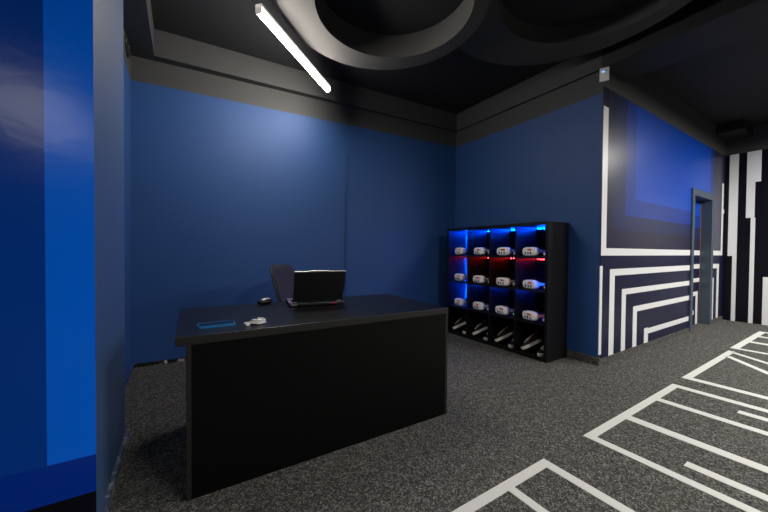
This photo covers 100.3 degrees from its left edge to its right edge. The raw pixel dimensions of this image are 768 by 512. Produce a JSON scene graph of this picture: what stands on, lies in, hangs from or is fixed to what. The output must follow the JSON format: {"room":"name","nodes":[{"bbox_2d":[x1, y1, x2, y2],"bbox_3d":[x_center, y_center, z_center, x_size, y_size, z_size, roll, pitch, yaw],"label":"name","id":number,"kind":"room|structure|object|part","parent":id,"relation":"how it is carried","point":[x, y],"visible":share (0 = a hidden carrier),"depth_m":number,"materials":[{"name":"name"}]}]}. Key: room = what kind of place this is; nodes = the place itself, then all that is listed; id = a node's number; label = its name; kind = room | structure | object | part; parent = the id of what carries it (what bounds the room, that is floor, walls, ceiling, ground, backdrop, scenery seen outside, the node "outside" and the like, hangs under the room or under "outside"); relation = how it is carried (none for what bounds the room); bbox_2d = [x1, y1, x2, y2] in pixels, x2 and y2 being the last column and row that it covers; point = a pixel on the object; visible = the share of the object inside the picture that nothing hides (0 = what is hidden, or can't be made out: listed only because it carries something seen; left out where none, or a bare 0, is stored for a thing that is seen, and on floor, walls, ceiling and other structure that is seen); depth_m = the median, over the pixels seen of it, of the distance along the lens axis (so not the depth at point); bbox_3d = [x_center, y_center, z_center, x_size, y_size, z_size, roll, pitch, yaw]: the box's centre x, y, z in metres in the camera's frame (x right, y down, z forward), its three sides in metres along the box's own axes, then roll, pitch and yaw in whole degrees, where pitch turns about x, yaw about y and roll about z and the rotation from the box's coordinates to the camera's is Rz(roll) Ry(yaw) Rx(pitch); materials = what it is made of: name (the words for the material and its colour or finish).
{"room":"virtual reality arcade","nodes":[
{"label":"virtual reality arcade","id":0,"kind":"room"},
{"bbox_2d":[0,0,95,511],"bbox_3d":[-2.673,-0.485,0.227,3.716,3.160,0.005,0,1,-32],"label":"wall","id":1,"kind":"structure","parent":0,"point":[48,370],"depth_m":1.15,"materials":[{"name":"blue paint"}]},
{"bbox_2d":[93,0,124,511],"bbox_3d":[-1.432,-0.495,1.447,0.316,3.160,0.739,0,1,-32],"label":"wall column","id":2,"kind":"structure","parent":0,"point":[107,14],"depth_m":1.47,"materials":[{"name":"blue paint"}]},
{"bbox_2d":[101,429,129,511],"bbox_3d":[-1.311,1.059,1.573,0.016,0.050,0.780,0,1,-32],"label":"baseboard","id":3,"kind":"structure","parent":2,"relation":"attached to","point":[112,485],"depth_m":1.53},
{"bbox_2d":[123,28,131,378],"bbox_3d":[-2.030,-0.515,2.360,0.120,3.160,1.455,0,1,-32],"label":"wall","id":4,"kind":"structure","parent":0,"point":[126,61],"depth_m":2.79,"materials":[{"name":"blue paint"}]},
{"bbox_2d":[125,33,129,57],"bbox_3d":[-2.200,-1.817,2.749,0.014,0.214,0.214,0,1,-32],"label":"air vent","id":5,"kind":"object","parent":4,"relation":"in","point":[127,46],"visible":0.75,"depth_m":2.72,"materials":[{"name":"black plastic"}]},
{"bbox_2d":[125,365,132,386],"bbox_3d":[-1.983,1.048,2.413,0.010,0.035,1.406,0,1,-32],"label":"baseboard","id":6,"kind":"structure","parent":4,"relation":"attached to","point":[131,368],"depth_m":2.76,"materials":[{"name":"blue paint"}]},
{"bbox_2d":[123,0,153,54],"bbox_3d":[-1.867,-1.970,2.362,0.203,0.248,1.304,0,1,-32],"label":"trim","id":7,"kind":"structure","parent":4,"relation":"attached to","point":[138,25],"depth_m":2.59,"materials":[{"name":"grey paint"}]},
{"bbox_2d":[131,55,455,363],"bbox_3d":[-0.674,-0.580,3.986,4.319,3.260,0.150,0,1,-28],"label":"wall","id":8,"kind":"structure","parent":0,"point":[232,180],"depth_m":3.53,"materials":[{"name":"blue paint"}]},
{"bbox_2d":[132,357,185,367],"bbox_3d":[-0.652,1.034,3.939,3.897,0.035,0.012,0,1,-28],"label":"baseboard","id":9,"kind":"structure","parent":8,"relation":"attached to","point":[184,358],"depth_m":3.10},
{"bbox_2d":[130,29,456,131],"bbox_3d":[-0.705,-1.984,3.801,4.072,0.248,0.115,0,1,-28],"label":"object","id":10,"kind":"structure","parent":8,"relation":"attached to","point":[169,48],"depth_m":3.53,"materials":[{"name":"grey paint"}]},
{"bbox_2d":[109,320,767,511],"bbox_3d":[1.897,1.173,0.744,12.000,0.100,9.200,0,1,-32],"label":"floor","id":11,"kind":"structure","parent":0,"point":[508,412],"depth_m":1.86,"materials":[{"name":"grey carpet"}]},
{"bbox_2d":[270,264,293,301],"bbox_3d":[-0.702,0.575,3.011,0.640,0.982,0.574,1,1,8],"label":"office chair","id":12,"kind":"object","parent":11,"relation":"on","point":[282,275],"visible":0.19,"depth_m":3.02,"materials":[{"name":"grey fabric"}]},
{"bbox_3d":[-0.939,0.339,2.840,0.155,0.461,0.040,0,1,-4],"label":"frame","id":13,"kind":"part","parent":12,"relation":"part of","materials":[{"name":"black plastic"}]},
{"bbox_2d":[175,294,447,501],"bbox_3d":[-0.441,0.715,2.144,1.573,0.734,0.800,0,1,-31],"label":"reception desk","id":14,"kind":"object","parent":11,"relation":"on","point":[304,383],"visible":0.99,"depth_m":1.72,"materials":[{"name":"black laminate"}]},
{"bbox_3d":[-1.056,0.736,1.738,0.020,0.695,0.740,0,1,-31],"label":"panel","id":15,"kind":"part","parent":14,"relation":"part of","materials":[{"name":"black wood"}]},
{"bbox_2d":[197,320,234,328],"bbox_3d":[-0.849,0.347,1.626,0.168,0.012,0.084,0,1,-33],"label":"tablet","id":16,"kind":"object","parent":14,"relation":"on","point":[227,322],"visible":1,"depth_m":1.61,"materials":[{"name":"blue plastic"}]},
{"bbox_2d":[244,317,265,325],"bbox_3d":[-0.669,0.341,1.665,0.072,0.025,0.117,1,1,41],"label":"coiled cable","id":17,"kind":"object","parent":14,"relation":"on","point":[258,320],"visible":1,"depth_m":1.65,"materials":[{"name":"white plastic"}]},
{"bbox_2d":[257,298,271,303],"bbox_3d":[-0.850,0.321,2.289,0.068,0.043,0.120,1,1,23],"label":"computer mouse","id":18,"kind":"object","parent":14,"relation":"on","point":[263,300],"visible":1,"depth_m":2.26,"materials":[{"name":"black plastic"}]},
{"bbox_2d":[286,270,345,306],"bbox_3d":[-0.495,0.219,2.313,0.378,0.251,0.335,0,1,-22],"label":"laptop","id":19,"kind":"object","parent":14,"relation":"on","point":[312,287],"visible":1,"depth_m":2.21,"materials":[{"name":"black plastic"}]},
{"bbox_3d":[0.237,0.734,2.518,0.019,0.695,0.740,0,1,-31],"label":"panel","id":20,"kind":"part","parent":14,"relation":"part of","materials":[{"name":"black wood"}]},
{"bbox_2d":[446,221,568,362],"bbox_3d":[1.415,0.352,3.935,0.374,1.432,1.454,0,1,-32],"label":"shelving unit","id":21,"kind":"object","parent":11,"relation":"on","point":[551,267],"visible":0.92,"depth_m":3.70,"materials":[{"name":"black wood"}]},
{"bbox_3d":[1.037,0.355,4.538,0.374,1.400,0.032,0,1,-32],"label":"panel","id":22,"kind":"part","parent":21,"relation":"part of","materials":[{"name":"black wood"}]},
{"bbox_2d":[452,315,465,328],"bbox_3d":[1.061,0.913,4.426,0.237,0.199,0.085,0,1,-8],"label":"controller","id":23,"kind":"object","parent":21,"relation":"on","point":[462,321],"visible":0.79,"depth_m":4.40,"materials":[{"name":"white plastic"}]},
{"bbox_2d":[454,297,465,305],"bbox_3d":[1.118,0.614,4.381,0.273,0.113,0.184,0,1,-23],"label":"headset","id":24,"kind":"object","parent":21,"relation":"on","point":[458,301],"visible":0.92,"depth_m":4.30,"materials":[{"name":"white plastic"}]},
{"bbox_2d":[454,272,466,280],"bbox_3d":[1.119,0.278,4.383,0.273,0.113,0.184,0,1,-24],"label":"headset","id":25,"kind":"object","parent":21,"relation":"on","point":[460,277],"visible":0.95,"depth_m":4.30,"materials":[{"name":"white plastic"}]},
{"bbox_2d":[455,246,466,254],"bbox_3d":[1.121,-0.074,4.362,0.273,0.113,0.184,0,1,-22],"label":"headset","id":26,"kind":"object","parent":21,"relation":"on","point":[459,251],"visible":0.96,"depth_m":4.28,"materials":[{"name":"white plastic"}]},
{"bbox_2d":[472,320,487,334],"bbox_3d":[1.248,0.920,4.128,0.237,0.199,0.085,0,1,-8],"label":"controller","id":27,"kind":"object","parent":21,"relation":"on","point":[482,326],"visible":0.86,"depth_m":4.10,"materials":[{"name":"white plastic"}]},
{"bbox_2d":[473,300,487,309],"bbox_3d":[1.286,0.620,4.079,0.273,0.113,0.184,0,1,-21],"label":"headset","id":28,"kind":"object","parent":21,"relation":"on","point":[481,305],"visible":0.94,"depth_m":4.00,"materials":[{"name":"white plastic"}]},
{"bbox_2d":[473,274,488,282],"bbox_3d":[1.286,0.284,4.079,0.273,0.113,0.184,0,1,-26],"label":"headset","id":29,"kind":"object","parent":21,"relation":"on","point":[477,278],"visible":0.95,"depth_m":3.99,"materials":[{"name":"white plastic"}]},
{"bbox_2d":[474,246,488,254],"bbox_3d":[1.295,-0.068,4.060,0.273,0.113,0.184,0,1,-20],"label":"headset","id":30,"kind":"object","parent":21,"relation":"on","point":[479,250],"visible":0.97,"depth_m":3.98,"materials":[{"name":"white plastic"}]},
{"bbox_3d":[1.411,1.051,3.947,0.372,0.033,1.390,0,1,-32],"label":"panel","id":31,"kind":"part","parent":21,"relation":"part of","materials":[{"name":"black wood"}]},
{"bbox_2d":[494,325,513,341],"bbox_3d":[1.436,0.926,3.830,0.237,0.199,0.085,0,1,-8],"label":"controller","id":32,"kind":"object","parent":21,"relation":"on","point":[506,332],"visible":0.95,"depth_m":3.81,"materials":[{"name":"white plastic"}]},
{"bbox_2d":[495,304,513,314],"bbox_3d":[1.476,0.626,3.795,0.273,0.113,0.184,0,1,-25],"label":"headset","id":33,"kind":"object","parent":21,"relation":"on","point":[504,310],"visible":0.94,"depth_m":3.72,"materials":[{"name":"white plastic"}]},
{"bbox_2d":[496,276,513,285],"bbox_3d":[1.477,0.290,3.775,0.273,0.113,0.184,0,1,-26],"label":"headset","id":34,"kind":"object","parent":21,"relation":"on","point":[502,281],"visible":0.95,"depth_m":3.69,"materials":[{"name":"white plastic"}]},
{"bbox_2d":[497,246,514,255],"bbox_3d":[1.484,-0.062,3.773,0.273,0.113,0.184,0,1,-28],"label":"headset","id":35,"kind":"object","parent":21,"relation":"on","point":[504,251],"visible":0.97,"depth_m":3.69,"materials":[{"name":"white plastic"}]},
{"bbox_3d":[1.421,-0.348,3.924,0.374,0.032,1.454,0,1,-32],"label":"panel","id":36,"kind":"part","parent":21,"relation":"part of","materials":[{"name":"black wood"}]},
{"bbox_2d":[508,338,513,347],"bbox_3d":[1.523,0.982,3.705,0.249,0.112,0.080,0,1,-36],"label":"controller","id":37,"kind":"object","parent":21,"relation":"on","point":[510,345],"visible":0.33,"depth_m":3.64,"materials":[{"name":"white plastic"}]},
{"bbox_3d":[1.570,0.351,4.033,0.008,1.367,1.390,0,1,-32],"label":"panel","id":38,"kind":"part","parent":21,"relation":"part of","materials":[{"name":"black wood"}]},
{"bbox_2d":[521,331,541,349],"bbox_3d":[1.623,0.932,3.532,0.237,0.199,0.085,0,1,-8],"label":"controller","id":39,"kind":"object","parent":21,"relation":"on","point":[533,339],"visible":1,"depth_m":3.51,"materials":[{"name":"white plastic"}]},
{"bbox_2d":[522,309,543,320],"bbox_3d":[1.666,0.632,3.489,0.273,0.113,0.184,0,1,-22],"label":"headset","id":40,"kind":"object","parent":21,"relation":"on","point":[532,315],"visible":0.98,"depth_m":3.42,"materials":[{"name":"white plastic"}]},
{"bbox_2d":[522,246,544,255],"bbox_3d":[1.667,-0.056,3.491,0.273,0.113,0.184,0,1,-25],"label":"headset","id":41,"kind":"object","parent":21,"relation":"on","point":[527,251],"visible":0.98,"depth_m":3.41,"materials":[{"name":"white plastic"}]},
{"bbox_2d":[523,278,544,288],"bbox_3d":[1.674,0.296,3.501,0.273,0.113,0.184,0,1,-25],"label":"headset","id":42,"kind":"object","parent":21,"relation":"on","point":[530,284],"visible":0.99,"depth_m":3.42,"materials":[{"name":"white plastic"}]},
{"bbox_2d":[537,345,543,356],"bbox_3d":[1.710,0.989,3.407,0.249,0.112,0.080,0,1,-36],"label":"controller","id":43,"kind":"object","parent":21,"relation":"on","point":[540,353],"visible":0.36,"depth_m":3.34,"materials":[{"name":"white plastic"}]},
{"bbox_3d":[1.793,0.380,3.334,0.374,1.400,0.032,0,1,-32],"label":"panel","id":44,"kind":"part","parent":21,"relation":"part of","materials":[{"name":"black wood"}]},
{"bbox_2d":[452,458,634,511],"bbox_3d":[0.865,1.132,-0.382,2.255,0.002,3.592,0,1,-32],"label":"floor marking","id":45,"kind":"object","parent":11,"relation":"on","point":[509,485],"depth_m":1.50,"materials":[{"name":"white paint"}]},
{"bbox_2d":[583,384,767,511],"bbox_3d":[2.800,1.128,0.833,1.485,0.002,3.592,0,1,-32],"label":"floor marking","id":46,"kind":"object","parent":11,"relation":"on","point":[627,414],"depth_m":1.90,"materials":[{"name":"white paint"}]},
{"bbox_2d":[682,350,767,399],"bbox_3d":[3.619,1.121,1.654,1.436,0.002,3.911,0,1,-10],"label":"floor marking","id":47,"kind":"object","parent":11,"relation":"on","point":[714,361],"depth_m":3.07,"materials":[{"name":"white paint"}]},
{"bbox_2d":[730,331,767,354],"bbox_3d":[5.725,1.121,2.687,1.550,0.002,3.620,0,1,-32],"label":"floor marking","id":48,"kind":"object","parent":11,"relation":"on","point":[750,339],"depth_m":4.04,"materials":[{"name":"white paint"}]},
{"bbox_2d":[150,0,767,126],"bbox_3d":[1.907,-2.095,0.622,12.100,0.120,9.300,0,1,-32],"label":"ceiling","id":49,"kind":"structure","parent":0,"point":[727,82],"depth_m":3.34,"materials":[{"name":"black paint"}]},
{"bbox_2d":[255,3,329,91],"bbox_3d":[-0.739,-1.906,2.825,0.055,0.371,1.155,1,1,15],"label":"lamp","id":50,"kind":"object","parent":49,"relation":"hanging from","point":[261,11],"visible":0.99,"depth_m":2.63,"materials":[{"name":"beige plastic"}]},
{"bbox_2d":[277,0,490,69],"bbox_3d":[-0.003,-1.975,2.454,1.578,0.210,1.578,0,1,-32],"label":"ring","id":51,"kind":"object","parent":49,"relation":"attached to","point":[313,22],"visible":1,"depth_m":2.86,"materials":[{"name":"grey paint"}]},
{"bbox_2d":[458,0,691,64],"bbox_3d":[1.445,-1.991,2.287,1.727,0.150,1.904,1,1,7],"label":"ring","id":52,"kind":"object","parent":49,"relation":"attached to","point":[501,37],"visible":0.91,"depth_m":2.86,"materials":[{"name":"grey paint"}]},
{"bbox_2d":[455,71,602,356],"bbox_3d":[1.646,-0.512,4.043,0.100,3.160,2.013,0,1,-32],"label":"wall","id":53,"kind":"structure","parent":0,"point":[539,159],"depth_m":3.56,"materials":[{"name":"blue paint"}]},
{"bbox_2d":[456,49,601,130],"bbox_3d":[1.616,-1.967,3.953,0.040,0.248,1.956,0,1,-32],"label":"trim","id":54,"kind":"structure","parent":53,"relation":"attached to","point":[567,72],"depth_m":3.71,"materials":[{"name":"grey paint"}]},
{"bbox_2d":[567,349,599,365],"bbox_3d":[1.601,1.028,4.013,0.014,0.080,1.990,0,1,-32],"label":"baseboard","id":55,"kind":"structure","parent":53,"relation":"attached to","point":[583,357],"depth_m":3.29,"materials":[{"name":"grey carpet"}]},
{"bbox_2d":[599,67,608,81],"bbox_3d":[2.132,-1.754,3.104,0.076,0.124,0.044,1,1,30],"label":"wall sensor","id":56,"kind":"object","parent":53,"relation":"attached to","point":[604,72],"visible":1,"depth_m":3.09,"materials":[{"name":"white plastic"}]},
{"bbox_2d":[602,0,767,81],"bbox_3d":[4.059,-1.891,0.469,0.470,0.248,6.544,0,1,-32],"label":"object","id":57,"kind":"structure","parent":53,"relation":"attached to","point":[699,26],"depth_m":2.69,"materials":[{"name":"black paint"}]},
{"bbox_2d":[598,73,725,358],"bbox_3d":[3.946,-0.498,4.296,4.265,3.160,0.006,0,1,-32],"label":"wall","id":58,"kind":"structure","parent":0,"point":[657,148],"depth_m":3.79,"materials":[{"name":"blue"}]},
{"bbox_2d":[600,316,722,364],"bbox_3d":[3.938,1.052,4.314,4.265,0.060,0.012,0,1,-32],"label":"baseboard","id":59,"kind":"structure","parent":58,"relation":"attached to","point":[626,352],"depth_m":3.74,"materials":[{"name":"grey carpet"}]},
{"bbox_2d":[716,119,752,140],"bbox_3d":[5.600,-2.006,5.122,0.580,0.145,0.300,0,1,-32],"label":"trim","id":60,"kind":"structure","parent":58,"relation":"attached to","point":[736,129],"depth_m":5.02,"materials":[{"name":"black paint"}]},
{"bbox_2d":[722,124,767,324],"bbox_3d":[7.510,-0.444,2.726,0.100,3.160,6.645,0,1,-32],"label":"wall","id":61,"kind":"structure","parent":0,"point":[745,246],"depth_m":5.21,"materials":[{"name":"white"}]},
{"bbox_3d":[3.951,-0.499,4.382,4.165,3.160,0.134,0,1,-32],"label":"wall partition","id":62,"kind":"structure","parent":0,"visible":0},
{"bbox_2d":[688,188,714,331],"bbox_3d":[4.738,0.057,4.870,1.005,2.045,0.155,0,1,-32],"label":"door frame","id":63,"kind":"structure","parent":62,"relation":"in","point":[702,202],"depth_m":5.04,"materials":[{"name":"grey metal"}]}
]}

